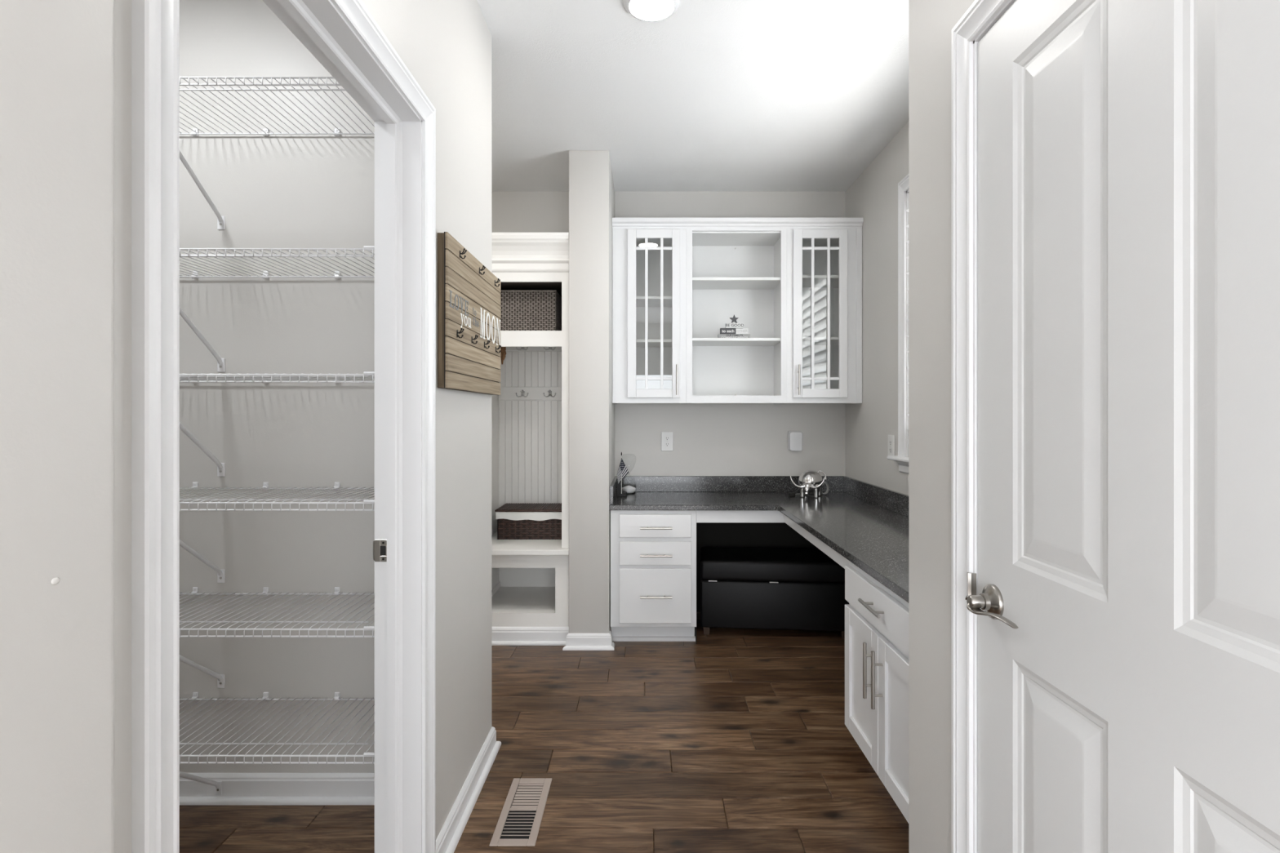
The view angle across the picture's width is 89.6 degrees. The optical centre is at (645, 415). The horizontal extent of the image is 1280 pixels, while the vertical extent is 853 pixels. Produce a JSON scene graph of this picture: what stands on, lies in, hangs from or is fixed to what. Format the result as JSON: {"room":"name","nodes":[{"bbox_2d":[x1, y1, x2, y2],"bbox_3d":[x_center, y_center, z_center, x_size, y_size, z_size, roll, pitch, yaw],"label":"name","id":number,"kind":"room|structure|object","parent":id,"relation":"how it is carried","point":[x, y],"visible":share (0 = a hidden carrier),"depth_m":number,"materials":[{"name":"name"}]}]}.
{"room":"mudroom","nodes":[
{"label":"mudroom","id":0,"kind":"room"},
{"bbox_2d":[0,0,114,852],"bbox_3d":[-1.509,-0.087,0.095,1.982,2.740,1.090,0,0,0],"label":"wall","id":1,"kind":"structure","parent":0,"point":[57,56],"depth_m":0.57,"materials":[{"name":"grey paint"}]},
{"bbox_2d":[179,0,374,773],"bbox_3d":[-1.607,-0.087,2.315,1.786,2.740,0.330,0,0,0],"label":"wall","id":2,"kind":"structure","parent":0,"point":[271,191],"depth_m":2.15,"materials":[{"name":"grey paint"}]},
{"bbox_2d":[179,773,374,805],"bbox_3d":[-1.547,1.238,2.135,1.666,0.090,0.030,0,0,0],"label":"baseboard","id":3,"kind":"structure","parent":2,"relation":"attached to","point":[237,788],"depth_m":2.14,"materials":[{"name":"white paint"}]},
{"bbox_2d":[179,76,374,229],"bbox_3d":[-1.348,-0.786,1.963,1.264,0.337,0.376,0,0,0],"label":"wire shelf","id":4,"kind":"object","parent":2,"relation":"attached to","point":[220,219],"visible":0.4,"depth_m":1.95,"materials":[{"name":"white metal"}]},
{"bbox_2d":[179,586,374,688],"bbox_3d":[-1.348,0.742,1.963,1.264,0.337,0.376,0,0,0],"label":"wire shelf","id":5,"kind":"object","parent":2,"relation":"attached to","point":[220,677],"visible":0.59,"depth_m":1.91,"materials":[{"name":"white metal"}]},
{"bbox_2d":[179,245,374,372],"bbox_3d":[-1.348,-0.311,1.963,1.264,0.337,0.376,0,0,0],"label":"wire shelf","id":6,"kind":"object","parent":2,"relation":"attached to","point":[220,362],"visible":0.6,"depth_m":1.97,"materials":[{"name":"white metal"}]},
{"bbox_2d":[179,482,374,582],"bbox_3d":[-1.348,0.392,1.963,1.264,0.337,0.376,0,0,0],"label":"wire shelf","id":7,"kind":"object","parent":2,"relation":"attached to","point":[220,573],"visible":0.56,"depth_m":1.92,"materials":[{"name":"white metal"}]},
{"bbox_2d":[179,371,374,476],"bbox_3d":[-1.348,0.036,1.963,1.264,0.337,0.376,0,0,0],"label":"wire shelf","id":8,"kind":"object","parent":2,"relation":"attached to","point":[194,378],"visible":0.55,"depth_m":1.85,"materials":[{"name":"white metal"}]},
{"bbox_2d":[179,692,374,795],"bbox_3d":[-1.348,1.090,1.963,1.264,0.334,0.375,0,0,0],"label":"wire shelf","id":9,"kind":"object","parent":2,"relation":"attached to","point":[218,784],"visible":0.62,"depth_m":1.91,"materials":[{"name":"white metal"}]},
{"bbox_2d":[114,0,491,852],"bbox_3d":[-0.653,-0.087,1.540,0.121,2.740,1.880,0,0,0],"label":"wall","id":10,"kind":"structure","parent":0,"point":[445,45],"depth_m":1.91,"materials":[{"name":"grey paint"}]},
{"bbox_2d":[131,0,435,852],"bbox_3d":[-0.584,0.221,1.256,0.018,2.124,1.025,0,0,0],"label":"trim","id":11,"kind":"structure","parent":10,"relation":"attached to","point":[155,24],"depth_m":0.77,"materials":[{"name":"white paint"}]},
{"bbox_2d":[262,0,422,852],"bbox_3d":[-0.656,0.246,1.256,0.128,2.074,0.920,0,0,0],"label":"trim","id":12,"kind":"structure","parent":10,"relation":"attached to","point":[320,27],"depth_m":1.70,"materials":[{"name":"white paint"}]},
{"bbox_2d":[435,726,501,852],"bbox_3d":[-0.578,1.242,2.139,0.030,0.083,0.742,0,0,0],"label":"baseboard","id":13,"kind":"structure","parent":10,"relation":"attached to","point":[447,840],"depth_m":2.09,"materials":[{"name":"white paint"}]},
{"bbox_2d":[437,231,501,395],"bbox_3d":[-0.568,-0.298,2.161,0.050,0.443,0.670,0,0,0],"label":"sign","id":14,"kind":"object","parent":10,"relation":"attached to","point":[469,308],"visible":1,"depth_m":2.01,"materials":[{"name":"brown wood"}]},
{"bbox_2d":[500,346,506,364],"bbox_3d":[-0.824,-0.372,3.710,0.040,0.160,0.042,0,0,-21],"label":"fringe","id":15,"kind":"object","parent":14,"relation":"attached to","point":[503,353],"visible":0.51,"depth_m":3.70,"materials":[{"name":"brown"}]},
{"bbox_2d":[179,612,908,852],"bbox_3d":[-0.540,1.343,0.860,3.920,0.120,6.920,0,0,0],"label":"floor","id":16,"kind":"structure","parent":0,"point":[730,740],"depth_m":2.37,"materials":[{"name":"brown wood"}]},
{"bbox_2d":[488,778,551,846],"bbox_3d":[-0.398,1.280,2.093,0.136,0.005,0.354,0,0,0],"label":"floor vent","id":17,"kind":"object","parent":16,"relation":"in","point":[518,824],"visible":1,"depth_m":2.07,"materials":[{"name":"beige metal"}]},
{"bbox_2d":[491,232,568,645],"bbox_3d":[-0.706,0.139,3.874,0.559,2.289,0.648,0,0,0],"label":"locker","id":18,"kind":"object","parent":16,"relation":"on","point":[530,415],"visible":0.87,"depth_m":3.86,"materials":[{"name":"white paint"}]},
{"bbox_2d":[494,502,561,539],"bbox_3d":[-0.684,0.656,4.001,0.444,0.183,0.283,0,0,0],"label":"lidded basket","id":19,"kind":"object","parent":18,"relation":"on","point":[516,521],"visible":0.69,"depth_m":3.87,"materials":[{"name":"black wicker"}]},
{"bbox_2d":[499,289,561,330],"bbox_3d":[-0.723,-0.599,3.917,0.408,0.254,0.368,0,0,0],"label":"basket","id":20,"kind":"object","parent":18,"relation":"on","point":[521,309],"visible":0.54,"depth_m":3.74,"materials":[{"name":"black wicker"}]},
{"bbox_2d":[610,510,696,643],"bbox_3d":[0.042,0.905,3.863,0.483,0.755,0.654,0,0,0],"label":"base cabinet","id":21,"kind":"object","parent":16,"relation":"on","point":[653,553],"visible":0.96,"depth_m":3.57,"materials":[{"name":"white paint"}]},
{"bbox_2d":[699,546,848,639],"bbox_3d":[0.767,1.064,3.910,0.873,0.438,0.412,0,0,5],"label":"storage ottoman","id":22,"kind":"object","parent":16,"relation":"on","point":[741,588],"visible":0.79,"depth_m":3.72,"materials":[{"name":"black leather"}]},
{"bbox_2d":[844,560,908,822],"bbox_3d":[1.003,0.905,2.060,0.587,0.755,0.740,0,0,0],"label":"base cabinet","id":23,"kind":"object","parent":16,"relation":"on","point":[877,618],"visible":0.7,"depth_m":2.06,"materials":[{"name":"white paint"}]},
{"bbox_2d":[608,475,908,602],"bbox_3d":[0.547,0.498,2.938,1.500,0.204,2.523,0,0,0],"label":"countertop","id":24,"kind":"structure","parent":23,"relation":"on","point":[865,525],"depth_m":3.56,"materials":[{"name":"grey stone"}]},
{"bbox_2d":[616,452,628,496],"bbox_3d":[-0.143,0.362,3.981,0.075,0.272,0.099,0,0,0],"label":"desk flag","id":25,"kind":"object","parent":24,"relation":"on","point":[623,471],"visible":1,"depth_m":3.95,"materials":[{"name":"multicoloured fabric"}]},
{"bbox_2d":[622,453,635,493],"bbox_3d":[-0.110,0.373,4.100,0.095,0.250,0.095,0,0,0],"label":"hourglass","id":26,"kind":"object","parent":24,"relation":"on","point":[629,490],"visible":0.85,"depth_m":4.07,"materials":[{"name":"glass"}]},
{"bbox_2d":[786,481,828,497],"bbox_3d":[0.990,0.456,4.008,0.291,0.082,0.095,0,0,-21],"label":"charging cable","id":27,"kind":"object","parent":24,"relation":"on","point":[790,494],"visible":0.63,"depth_m":4.00,"materials":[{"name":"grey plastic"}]},
{"bbox_2d":[790,470,826,497],"bbox_3d":[0.998,0.416,3.924,0.209,0.164,0.210,0,0,25],"label":"figurine","id":28,"kind":"object","parent":24,"relation":"on","point":[811,482],"visible":1,"depth_m":3.87,"materials":[{"name":"silver metal"}]},
{"bbox_2d":[568,150,614,633],"bbox_3d":[-0.314,-0.087,3.873,0.221,2.740,0.655,0,0,0],"label":"wall column","id":29,"kind":"structure","parent":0,"point":[591,184],"depth_m":3.54,"materials":[{"name":"grey paint"}]},
{"bbox_2d":[562,633,613,650],"bbox_3d":[-0.314,1.242,3.530,0.281,0.083,0.030,0,0,0],"label":"baseboard","id":30,"kind":"structure","parent":29,"relation":"attached to","point":[574,642],"depth_m":3.53,"materials":[{"name":"white paint"}]},
{"bbox_2d":[608,631,614,649],"bbox_3d":[-0.188,1.242,3.553,0.030,0.083,0.075,0,0,0],"label":"baseboard","id":31,"kind":"structure","parent":29,"relation":"attached to","point":[610,632],"depth_m":3.56,"materials":[{"name":"white paint"}]},
{"bbox_2d":[491,191,844,475],"bbox_3d":[-0.540,-0.087,4.260,3.920,2.740,0.120,0,0,0],"label":"wall","id":32,"kind":"structure","parent":0,"point":[710,439],"depth_m":4.20,"materials":[{"name":"grey paint"}]},
{"bbox_2d":[609,475,617,504],"bbox_3d":[-0.193,0.447,3.887,0.020,0.101,0.584,0,0,0],"label":"backsplash","id":33,"kind":"structure","parent":32,"relation":"attached to","point":[613,487],"depth_m":3.68,"materials":[{"name":"grey stone"}]},
{"bbox_2d":[612,228,686,404],"bbox_3d":[0.020,-0.601,4.007,0.443,1.057,0.382,0,0,0],"label":"upper cabinet","id":34,"kind":"object","parent":32,"relation":"attached to","point":[649,265],"visible":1,"depth_m":3.87,"materials":[{"name":"white wood"}]},
{"bbox_2d":[635,339,671,346],"bbox_3d":[0.020,-0.449,4.043,0.409,0.018,0.292,0,0,0],"label":"shelf","id":35,"kind":"object","parent":34,"relation":"attached to","point":[639,343],"depth_m":3.95,"materials":[{"name":"white"}]},
{"bbox_2d":[635,296,671,306],"bbox_3d":[0.020,-0.711,4.043,0.409,0.018,0.292,0,0,0],"label":"shelf","id":36,"kind":"object","parent":34,"relation":"attached to","point":[653,301],"depth_m":3.99,"materials":[{"name":"white wood"}]},
{"bbox_2d":[612,217,863,228],"bbox_3d":[0.547,-1.150,3.869,1.499,0.056,0.045,0,0,0],"label":"crown molding","id":37,"kind":"structure","parent":34,"relation":"on","point":[617,223],"depth_m":3.86,"materials":[{"name":"white paint"}]},
{"bbox_2d":[661,431,673,451],"bbox_3d":[0.138,0.172,4.196,0.078,0.124,0.008,0,0,0],"label":"wall outlet","id":38,"kind":"object","parent":32,"relation":"attached to","point":[667,437],"visible":1,"depth_m":4.19,"materials":[{"name":"white plastic"}]},
{"bbox_2d":[620,475,843,492],"bbox_3d":[0.547,0.447,4.189,1.500,0.101,0.020,0,0,0],"label":"backsplash","id":39,"kind":"structure","parent":32,"relation":"attached to","point":[643,483],"depth_m":4.18,"materials":[{"name":"grey stone"}]},
{"bbox_2d":[684,228,786,404],"bbox_3d":[0.544,-0.601,4.035,0.604,1.057,0.326,0,0,0],"label":"upper cabinet","id":40,"kind":"object","parent":32,"relation":"attached to","point":[742,273],"visible":0.86,"depth_m":4.19,"materials":[{"name":"white wood"}]},
{"bbox_2d":[717,314,750,337],"bbox_3d":[0.541,-0.543,3.970,0.195,0.151,0.031,0,0,0],"label":"ornament","id":41,"kind":"object","parent":40,"relation":"on","point":[731,330],"visible":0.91,"depth_m":3.96,"materials":[{"name":"grey paint"}]},
{"bbox_2d":[696,522,818,612],"bbox_3d":[0.790,0.907,4.197,1.013,0.752,0.006,0,0,0],"label":"wall","id":42,"kind":"structure","parent":32,"relation":"attached to","point":[723,535],"depth_m":4.19,"materials":[{"name":"black"}]},
{"bbox_2d":[787,431,802,450],"bbox_3d":[0.967,0.168,4.180,0.086,0.126,0.040,0,0,0],"label":"wall box","id":43,"kind":"object","parent":32,"relation":"attached to","point":[794,437],"visible":1,"depth_m":4.16,"materials":[{"name":"white plastic"}]},
{"bbox_2d":[780,227,862,404],"bbox_3d":[1.071,-0.601,4.007,0.450,1.057,0.382,0,0,0],"label":"upper cabinet","id":44,"kind":"object","parent":32,"relation":"attached to","point":[824,265],"visible":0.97,"depth_m":3.87,"materials":[{"name":"white wood"}]},
{"bbox_2d":[802,337,838,345],"bbox_3d":[1.071,-0.464,4.043,0.416,0.018,0.292,0,0,0],"label":"shelf","id":45,"kind":"object","parent":44,"relation":"attached to","point":[806,340],"depth_m":3.97,"materials":[{"name":"white"}]},
{"bbox_2d":[802,275,838,287],"bbox_3d":[1.071,-0.838,4.043,0.416,0.018,0.292,0,0,0],"label":"shelf","id":46,"kind":"object","parent":44,"relation":"attached to","point":[820,281],"depth_m":3.99,"materials":[{"name":"white wood"}]},
{"bbox_2d":[477,0,908,191],"bbox_3d":[-0.540,-1.507,0.860,3.920,0.100,6.920,0,0,0],"label":"ceiling","id":47,"kind":"structure","parent":0,"point":[710,95],"depth_m":2.88,"materials":[{"name":"white paint"}]},
{"bbox_2d":[623,0,679,22],"bbox_3d":[0.020,-1.445,2.270,0.196,0.024,0.196,0,0,0],"label":"recessed light","id":48,"kind":"object","parent":47,"relation":"in","point":[651,11],"visible":1,"depth_m":2.28,"materials":[{"name":"white plastic"}]},
{"bbox_2d":[844,120,908,495],"bbox_3d":[1.359,-0.087,0.800,0.122,2.740,6.800,0,0,0],"label":"wall","id":49,"kind":"structure","parent":0,"point":[873,197],"depth_m":3.62,"materials":[{"name":"grey paint"}]},
{"bbox_2d":[843,475,908,517],"bbox_3d":[1.287,0.447,2.927,0.020,0.101,2.502,0,0,0],"label":"backsplash","id":50,"kind":"structure","parent":49,"relation":"attached to","point":[895,501],"depth_m":3.55,"materials":[{"name":"grey stone"}]},
{"bbox_2d":[888,435,894,455],"bbox_3d":[1.294,0.167,3.405,0.008,0.124,0.085,0,0,0],"label":"wall outlet","id":51,"kind":"object","parent":49,"relation":"attached to","point":[891,437],"visible":0.91,"depth_m":3.39,"materials":[{"name":"white plastic"}]},
{"bbox_2d":[887,189,908,474],"bbox_3d":[1.324,-0.413,2.539,0.152,1.407,1.598,0,0,0],"label":"window","id":52,"kind":"structure","parent":49,"relation":"in","point":[903,462],"depth_m":3.21,"materials":[{"name":"white paint"}]},
{"bbox_2d":[906,208,908,431],"bbox_3d":[1.317,-0.449,2.538,0.080,1.313,1.333,0,0,0],"label":"window shutter","id":53,"kind":"object","parent":52,"relation":"attached to","point":[907,242],"visible":0.06,"depth_m":3.16,"materials":[{"name":"white paint"}]},
{"bbox_2d":[897,173,908,457],"bbox_3d":[1.289,-0.485,2.539,0.018,1.390,1.485,0,0,0],"label":"trim","id":54,"kind":"structure","parent":49,"relation":"attached to","point":[903,185],"depth_m":3.24,"materials":[{"name":"white paint"}]},
{"bbox_2d":[908,0,974,852],"bbox_3d":[0.990,-0.087,0.612,0.616,2.740,2.123,0,0,0],"label":"wall","id":55,"kind":"structure","parent":0,"point":[931,22],"depth_m":1.56,"materials":[{"name":"grey paint"}]},
{"bbox_2d":[951,0,1015,852],"bbox_3d":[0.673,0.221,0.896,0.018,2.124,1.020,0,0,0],"label":"trim","id":56,"kind":"structure","parent":55,"relation":"attached to","point":[980,13],"depth_m":1.37,"materials":[{"name":"white paint"}]},
{"bbox_2d":[964,0,1279,852],"bbox_3d":[0.676,0.251,0.896,0.088,2.040,0.871,0,0,0],"label":"door","id":57,"kind":"structure","parent":55,"relation":"in","point":[1126,604],"depth_m":0.92,"materials":[{"name":"white paint"}]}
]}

